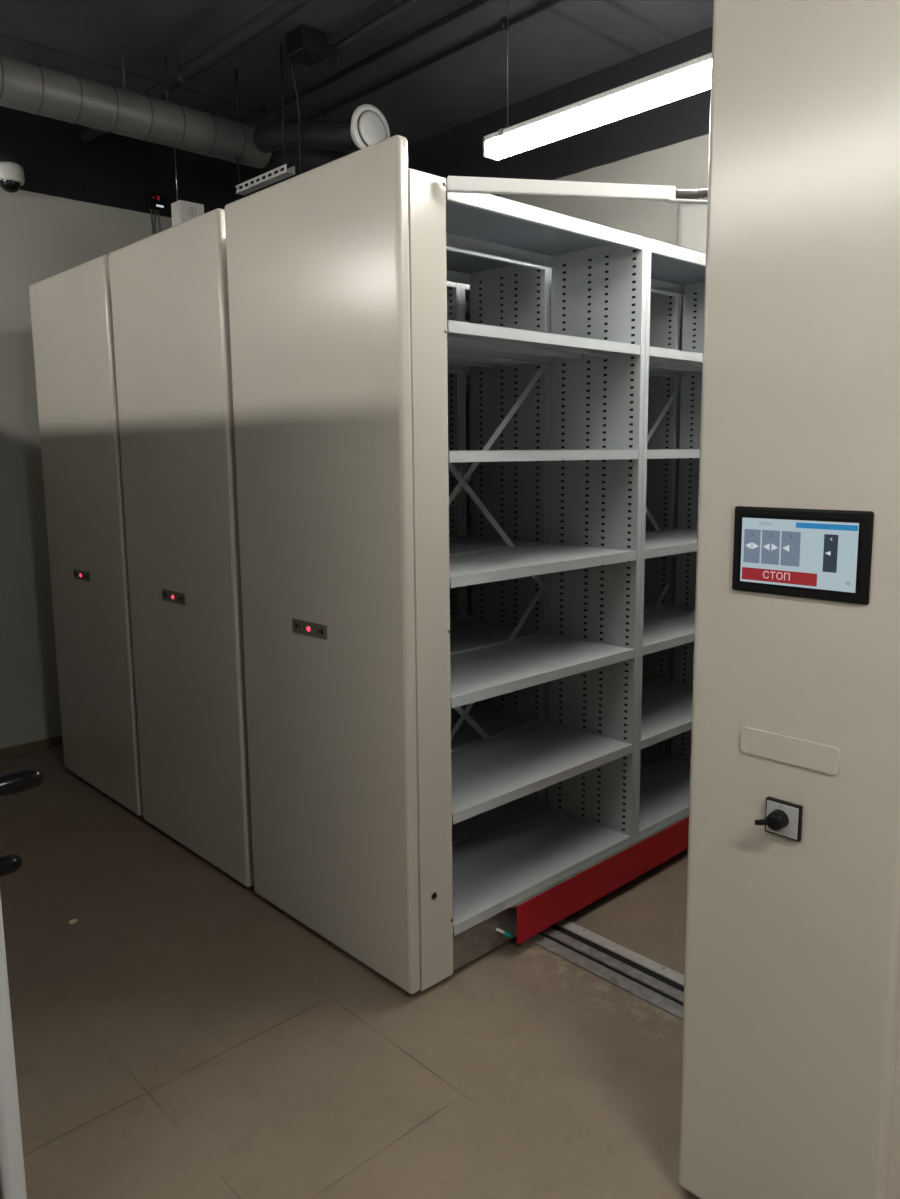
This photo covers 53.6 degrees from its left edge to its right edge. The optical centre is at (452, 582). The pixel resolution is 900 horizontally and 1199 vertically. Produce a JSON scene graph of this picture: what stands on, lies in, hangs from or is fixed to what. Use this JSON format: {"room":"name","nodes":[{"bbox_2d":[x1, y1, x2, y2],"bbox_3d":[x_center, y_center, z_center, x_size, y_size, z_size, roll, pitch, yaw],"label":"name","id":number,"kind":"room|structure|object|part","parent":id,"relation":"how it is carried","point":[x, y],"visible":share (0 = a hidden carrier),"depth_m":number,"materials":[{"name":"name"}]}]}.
{"room":"archive storage room","nodes":[
{"label":"archive storage room","id":0,"kind":"room"},
{"bbox_2d":[0,106,296,748],"bbox_3d":[-3.481,-0.587,3.606,7.470,3.380,0.100,-8,11,-43],"label":"wall","id":1,"kind":"structure","parent":0,"point":[77,203],"depth_m":4.75,"materials":[{"name":"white paint"}]},
{"bbox_2d":[0,151,24,192],"bbox_3d":[-2.215,-2.058,4.448,0.134,0.213,0.152,-8,11,-43],"label":"security camera","id":2,"kind":"object","parent":1,"relation":"attached to","point":[12,178],"visible":1,"depth_m":4.41,"materials":[{"name":"white plastic"}]},
{"bbox_2d":[0,736,62,758],"bbox_3d":[-3.426,1.064,3.802,7.270,0.055,0.014,-8,11,-43],"label":"baseboard","id":3,"kind":"structure","parent":1,"relation":"attached to","point":[48,743],"depth_m":4.85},
{"bbox_2d":[146,191,166,234],"bbox_3d":[-1.669,-1.968,5.063,0.110,0.466,0.037,-8,11,-43],"label":"digital display","id":4,"kind":"object","parent":1,"relation":"attached to","point":[155,201],"visible":0.8,"depth_m":5.03,"materials":[{"name":"black plastic"}]},
{"bbox_2d":[0,745,698,1198],"bbox_3d":[-0.278,1.585,0.525,7.470,0.100,9.360,-8,11,-43],"label":"floor","id":5,"kind":"structure","parent":0,"point":[188,1036],"depth_m":2.43,"materials":[{"name":"brown tile"}]},
{"bbox_2d":[0,768,44,1198],"bbox_3d":[-1.742,0.307,1.287,2.050,2.200,0.800,-8,11,-43],"label":"door","id":6,"kind":"structure","parent":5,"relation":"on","point":[12,1171],"depth_m":1.70,"materials":[{"name":"metal"}]},
{"bbox_3d":[-1.122,0.217,1.869,0.040,2.200,0.800,-8,11,-43],"label":"panel","id":7,"kind":"part","parent":6,"relation":"part of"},
{"bbox_2d":[69,919,77,924],"bbox_3d":[-1.308,1.171,3.073,0.031,0.012,0.022,-8,11,-43],"label":"crumb","id":8,"kind":"object","parent":5,"relation":"on","point":[72,921],"visible":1,"depth_m":3.07,"materials":[{"name":"beige"}]},
{"bbox_2d":[29,255,142,815],"bbox_3d":[-0.919,-0.286,4.730,2.087,2.384,0.956,-8,11,-43],"label":"shelving","id":9,"kind":"object","parent":5,"relation":"on","point":[72,319],"visible":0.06,"depth_m":3.99,"materials":[{"name":"metal"}]},
{"bbox_3d":[-1.706,-0.032,4.097,0.005,0.043,0.186,-8,11,-43],"label":"indicator plate","id":10,"kind":"part","parent":9,"relation":"part of","materials":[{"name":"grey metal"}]},
{"bbox_2d":[109,208,471,886],"bbox_3d":[-0.289,-0.197,4.072,2.087,2.384,0.956,-8,11,-43],"label":"shelving","id":11,"kind":"object","parent":5,"relation":"on","point":[170,299],"visible":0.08,"depth_m":3.35,"materials":[{"name":"metal"}]},
{"bbox_3d":[-1.076,0.057,3.439,0.005,0.043,0.186,-8,11,-43],"label":"indicator plate","id":12,"kind":"part","parent":11,"relation":"part of","materials":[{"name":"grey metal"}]},
{"bbox_3d":[-1.045,-0.099,3.416,0.043,2.378,0.876,-8,11,-43],"label":"panel","id":13,"kind":"part","parent":11,"relation":"part of","materials":[{"name":"beige metal"}]},
{"bbox_3d":[-0.442,-0.155,3.661,0.909,0.033,0.402,-8,11,-43],"label":"shelf","id":14,"kind":"part","parent":11,"relation":"part of","materials":[{"name":"grey metal"}]},
{"bbox_3d":[-0.438,0.197,3.712,0.909,0.033,0.402,-8,11,-43],"label":"shelf","id":15,"kind":"part","parent":11,"relation":"part of","materials":[{"name":"grey metal"}]},
{"bbox_3d":[-0.074,-1.000,4.502,0.839,0.033,0.402,-8,11,-43],"label":"shelf","id":16,"kind":"part","parent":11,"relation":"part of","materials":[{"name":"grey metal"}]},
{"bbox_3d":[0.224,-0.958,4.190,0.839,0.033,0.402,-8,11,-43],"label":"shelf","id":17,"kind":"part","parent":11,"relation":"part of","materials":[{"name":"grey metal"}]},
{"bbox_3d":[-0.067,-0.295,4.603,0.839,0.033,0.402,-8,11,-43],"label":"shelf","id":18,"kind":"part","parent":11,"relation":"part of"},
{"bbox_3d":[0.231,-0.253,4.292,0.839,0.033,0.402,-8,11,-43],"label":"shelf","id":19,"kind":"part","parent":11,"relation":"part of","materials":[{"name":"grey metal"}]},
{"bbox_3d":[-0.064,0.058,4.654,0.839,0.033,0.402,-8,11,-43],"label":"shelf","id":20,"kind":"part","parent":11,"relation":"part of","materials":[{"name":"grey metal"}]},
{"bbox_3d":[0.234,0.100,4.343,0.839,0.033,0.402,-8,11,-43],"label":"shelf","id":21,"kind":"part","parent":11,"relation":"part of","materials":[{"name":"grey metal"}]},
{"bbox_2d":[225,135,705,993],"bbox_3d":[0.340,-0.108,3.414,2.087,2.384,0.956,-8,11,-43],"label":"shelving","id":22,"kind":"object","parent":5,"relation":"on","point":[429,794],"visible":0.86,"depth_m":2.92,"materials":[{"name":"grey metal"}]},
{"bbox_3d":[-0.446,0.145,2.781,0.005,0.043,0.186,-8,11,-43],"label":"indicator plate","id":23,"kind":"part","parent":22,"relation":"part of","materials":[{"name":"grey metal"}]},
{"bbox_3d":[-0.415,-0.010,2.759,0.043,2.378,0.876,-8,11,-43],"label":"panel","id":24,"kind":"part","parent":22,"relation":"part of","materials":[{"name":"beige metal"}]},
{"bbox_3d":[0.392,0.998,3.643,1.854,0.120,0.827,-8,11,-43],"label":"frame","id":25,"kind":"part","parent":22,"relation":"part of","materials":[{"name":"metal"}]},
{"bbox_3d":[-0.117,-0.814,3.213,0.909,0.033,0.402,-8,11,-43],"label":"shelf","id":26,"kind":"part","parent":22,"relation":"part of","materials":[{"name":"grey metal"}]},
{"bbox_3d":[-0.110,-0.109,3.315,0.909,0.033,0.402,-8,11,-43],"label":"shelf","id":27,"kind":"part","parent":22,"relation":"part of","materials":[{"name":"grey metal"}]},
{"bbox_3d":[-0.106,0.244,3.365,0.909,0.033,0.402,-8,11,-43],"label":"shelf","id":28,"kind":"part","parent":22,"relation":"part of","materials":[{"name":"grey metal"}]},
{"bbox_3d":[-0.103,0.597,3.416,0.909,0.033,0.402,-8,11,-43],"label":"shelf","id":29,"kind":"part","parent":22,"relation":"part of","materials":[{"name":"grey metal"}]},
{"bbox_3d":[-0.100,0.949,3.467,0.909,0.033,0.402,-8,11,-43],"label":"shelf","id":30,"kind":"part","parent":22,"relation":"part of","materials":[{"name":"grey metal"}]},
{"bbox_3d":[0.155,1.116,2.848,0.031,0.019,0.011,3,9,21],"label":"sensor stem","id":31,"kind":"part","parent":22,"relation":"part of","materials":[{"name":"white plastic"}]},
{"bbox_3d":[0.198,0.991,3.156,0.909,0.033,0.402,-8,11,-43],"label":"shelf","id":32,"kind":"part","parent":22,"relation":"part of","materials":[{"name":"grey metal"}]},
{"bbox_3d":[0.195,0.639,3.105,0.909,0.033,0.402,-8,11,-43],"label":"shelf","id":33,"kind":"part","parent":22,"relation":"part of","materials":[{"name":"grey metal"}]},
{"bbox_3d":[0.192,0.286,3.054,0.909,0.033,0.402,-8,11,-43],"label":"shelf","id":34,"kind":"part","parent":22,"relation":"part of","materials":[{"name":"grey metal"}]},
{"bbox_3d":[0.185,-0.420,2.953,0.909,0.033,0.402,-8,11,-43],"label":"shelf","id":35,"kind":"part","parent":22,"relation":"part of","materials":[{"name":"grey metal"}]},
{"bbox_3d":[0.188,-0.067,3.003,0.909,0.033,0.402,-8,11,-43],"label":"shelf","id":36,"kind":"part","parent":22,"relation":"part of","materials":[{"name":"grey metal"}]},
{"bbox_3d":[0.182,-0.772,2.902,0.909,0.033,0.402,-8,11,-43],"label":"shelf","id":37,"kind":"part","parent":22,"relation":"part of","materials":[{"name":"grey metal"}]},
{"bbox_3d":[0.772,1.003,3.399,1.615,0.132,0.062,-8,11,-43],"label":"kick plate","id":38,"kind":"part","parent":22,"relation":"part of","materials":[{"name":"red metal"}]},
{"bbox_3d":[0.573,0.852,4.098,0.839,0.033,0.402,-8,11,-43],"label":"shelf","id":39,"kind":"part","parent":22,"relation":"part of","materials":[{"name":"grey metal"}]},
{"bbox_3d":[0.569,0.500,4.047,0.839,0.033,0.402,-8,11,-43],"label":"shelf","id":40,"kind":"part","parent":22,"relation":"part of","materials":[{"name":"grey metal"}]},
{"bbox_3d":[0.566,0.146,3.996,0.839,0.033,0.402,-8,11,-43],"label":"shelf","id":41,"kind":"part","parent":22,"relation":"part of","materials":[{"name":"grey metal"}]},
{"bbox_3d":[0.563,-0.206,3.946,0.839,0.033,0.402,-8,11,-43],"label":"shelf","id":42,"kind":"part","parent":22,"relation":"part of","materials":[{"name":"grey metal"}]},
{"bbox_3d":[0.556,-0.911,3.844,0.839,0.033,0.402,-8,11,-43],"label":"shelf","id":43,"kind":"part","parent":22,"relation":"part of","materials":[{"name":"grey metal"}]},
{"bbox_3d":[0.871,0.894,3.787,0.839,0.033,0.402,-8,11,-43],"label":"shelf","id":44,"kind":"part","parent":22,"relation":"part of","materials":[{"name":"grey metal"}]},
{"bbox_3d":[0.867,0.542,3.736,0.839,0.033,0.402,-8,11,-43],"label":"shelf","id":45,"kind":"part","parent":22,"relation":"part of","materials":[{"name":"grey metal"}]},
{"bbox_3d":[0.864,0.189,3.685,0.839,0.033,0.402,-8,11,-43],"label":"shelf","id":46,"kind":"part","parent":22,"relation":"part of","materials":[{"name":"grey metal"}]},
{"bbox_3d":[0.861,-0.164,3.634,0.839,0.033,0.402,-8,11,-43],"label":"shelf","id":47,"kind":"part","parent":22,"relation":"part of","materials":[{"name":"grey metal"}]},
{"bbox_3d":[0.857,-0.517,3.583,0.839,0.033,0.402,-8,11,-43],"label":"shelf","id":48,"kind":"part","parent":22,"relation":"part of","materials":[{"name":"grey metal"}]},
{"bbox_3d":[0.854,-0.870,3.533,0.839,0.033,0.402,-8,11,-43],"label":"shelf","id":49,"kind":"part","parent":22,"relation":"part of","materials":[{"name":"grey metal"}]},
{"bbox_2d":[527,919,683,1019],"bbox_3d":[0.481,1.190,2.827,0.185,0.010,6.700,-8,11,-43],"label":"rail","id":50,"kind":"object","parent":5,"relation":"on","point":[659,985],"visible":0.25,"depth_m":2.78,"materials":[{"name":"black"}]},
{"bbox_2d":[678,0,899,1198],"bbox_3d":[1.317,0.043,2.300,2.072,2.384,0.468,-8,11,-43],"label":"shelving","id":51,"kind":"object","parent":5,"relation":"on","point":[790,1067],"visible":1,"depth_m":1.58,"materials":[{"name":"grey metal"}]},
{"bbox_2d":[447,176,707,204],"bbox_3d":[0.584,-1.085,2.370,1.154,0.084,0.360,2,9,16],"label":"light fixture","id":52,"kind":"object","parent":51,"relation":"attached to","point":[458,184],"visible":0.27,"depth_m":2.42,"materials":[{"name":"white metal"}]},
{"bbox_2d":[755,796,802,841],"bbox_3d":[0.599,0.438,1.636,0.042,0.067,0.073,-8,11,-43],"label":"switch","id":53,"kind":"object","parent":51,"relation":"attached to","point":[779,818],"depth_m":1.63,"materials":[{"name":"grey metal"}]},
{"bbox_3d":[0.614,0.306,1.626,0.005,0.049,0.187,-8,11,-43],"label":"blank plate","id":54,"kind":"part","parent":51,"relation":"part of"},
{"bbox_3d":[0.612,-0.051,1.571,0.009,0.157,0.250,-8,11,-43],"label":"control panel","id":55,"kind":"part","parent":51,"relation":"part of","materials":[{"name":"black plastic"}]},
{"bbox_2d":[0,0,713,153],"bbox_3d":[-0.310,-1.860,0.029,7.470,0.100,9.360,-8,11,-43],"label":"ceiling","id":56,"kind":"structure","parent":0,"point":[567,41],"depth_m":3.94,"materials":[{"name":"paint"}]},
{"bbox_2d":[0,45,347,174],"bbox_3d":[-2.332,-2.044,3.104,5.960,0.374,0.189,-8,11,-43],"label":"ventilation duct","id":57,"kind":"object","parent":56,"relation":"hanging from","point":[35,89],"visible":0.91,"depth_m":3.92,"materials":[{"name":"grey metal"}]},
{"bbox_2d":[171,147,203,226],"bbox_3d":[-1.243,-1.837,4.173,0.124,0.360,0.092,-8,11,-43],"label":"box","id":58,"kind":"object","parent":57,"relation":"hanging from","point":[182,211],"visible":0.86,"depth_m":4.14,"materials":[{"name":"white plastic"}]},
{"bbox_2d":[253,104,389,152],"bbox_3d":[-0.616,-1.959,3.937,0.196,0.328,0.863,-8,11,-43],"label":"ventilation duct","id":59,"kind":"object","parent":57,"relation":"attached to","point":[367,126],"visible":0.8,"depth_m":3.78,"materials":[{"name":"grey metal"}]},
{"bbox_2d":[81,0,312,144],"bbox_3d":[1.184,-1.958,1.468,0.068,0.144,9.090,-8,11,-43],"label":"ceiling pipe","id":60,"kind":"object","parent":56,"relation":"attached to","point":[280,10],"visible":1,"depth_m":3.70,"materials":[{"name":"grey metal"}]},
{"bbox_2d":[235,70,238,117],"bbox_3d":[-1.011,-2.295,4.185,0.011,0.210,0.011,-4,9,-21],"label":"rod","id":61,"kind":"object","parent":56,"relation":"hanging from","point":[236,73],"visible":1,"depth_m":4.18,"materials":[{"name":"black paint"}]},
{"bbox_2d":[236,44,294,194],"bbox_3d":[-0.881,-2.119,4.107,0.045,0.540,0.459,-8,11,-43],"label":"cable tray","id":62,"kind":"object","parent":56,"relation":"hanging from","point":[285,173],"visible":1,"depth_m":4.05,"materials":[{"name":"grey metal"}]},
{"bbox_3d":[-0.751,-2.099,3.956,0.009,0.539,0.009,3,9,24],"label":"threaded rod","id":63,"kind":"part","parent":62,"relation":"part of","materials":[{"name":"black paint"}]},
{"bbox_2d":[286,0,423,174],"bbox_3d":[1.237,-1.806,1.946,0.181,0.578,5.475,-8,11,-43],"label":"junction box","id":64,"kind":"object","parent":56,"relation":"attached to","point":[306,45],"visible":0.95,"depth_m":3.77,"materials":[{"name":"black paint"}]},
{"bbox_2d":[243,0,489,124],"bbox_3d":[1.640,-2.069,1.889,0.034,0.052,9.090,-8,11,-43],"label":"ceiling pipe","id":65,"kind":"object","parent":56,"relation":"attached to","point":[264,113],"visible":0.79,"depth_m":3.95,"materials":[{"name":"black metal"}]},
{"bbox_2d":[305,0,563,119],"bbox_3d":[1.803,-2.096,2.042,0.030,0.045,9.090,-8,11,-43],"label":"ceiling pipe","id":66,"kind":"object","parent":56,"relation":"attached to","point":[503,25],"visible":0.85,"depth_m":3.96,"materials":[{"name":"black metal"}]},
{"bbox_2d":[483,0,711,160],"bbox_3d":[0.655,-1.854,2.735,0.078,0.701,1.501,-8,11,-43],"label":"lamp","id":67,"kind":"object","parent":56,"relation":"hanging from","point":[691,77],"visible":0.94,"depth_m":2.92,"materials":[{"name":"white plastic"}]},
{"bbox_2d":[485,60,711,159],"bbox_3d":[0.658,-1.534,2.781,0.075,0.052,1.476,-8,11,-43],"label":"diffuser","id":68,"kind":"object","parent":67,"relation":"attached to","point":[691,77],"depth_m":2.91,"materials":[{"name":"white plastic"}]},
{"bbox_2d":[408,26,712,515],"bbox_3d":[2.379,-0.524,2.784,0.100,3.380,9.160,-8,11,-43],"label":"wall","id":69,"kind":"structure","parent":0,"point":[667,144],"depth_m":4.21,"materials":[{"name":"beige paint"}]},
{"bbox_2d":[677,198,707,252],"bbox_3d":[1.288,-1.471,3.629,0.134,0.315,0.820,-8,11,-43],"label":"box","id":70,"kind":"structure","parent":69,"relation":"attached to","point":[691,218],"depth_m":3.81,"materials":[{"name":"paint"}]}
]}

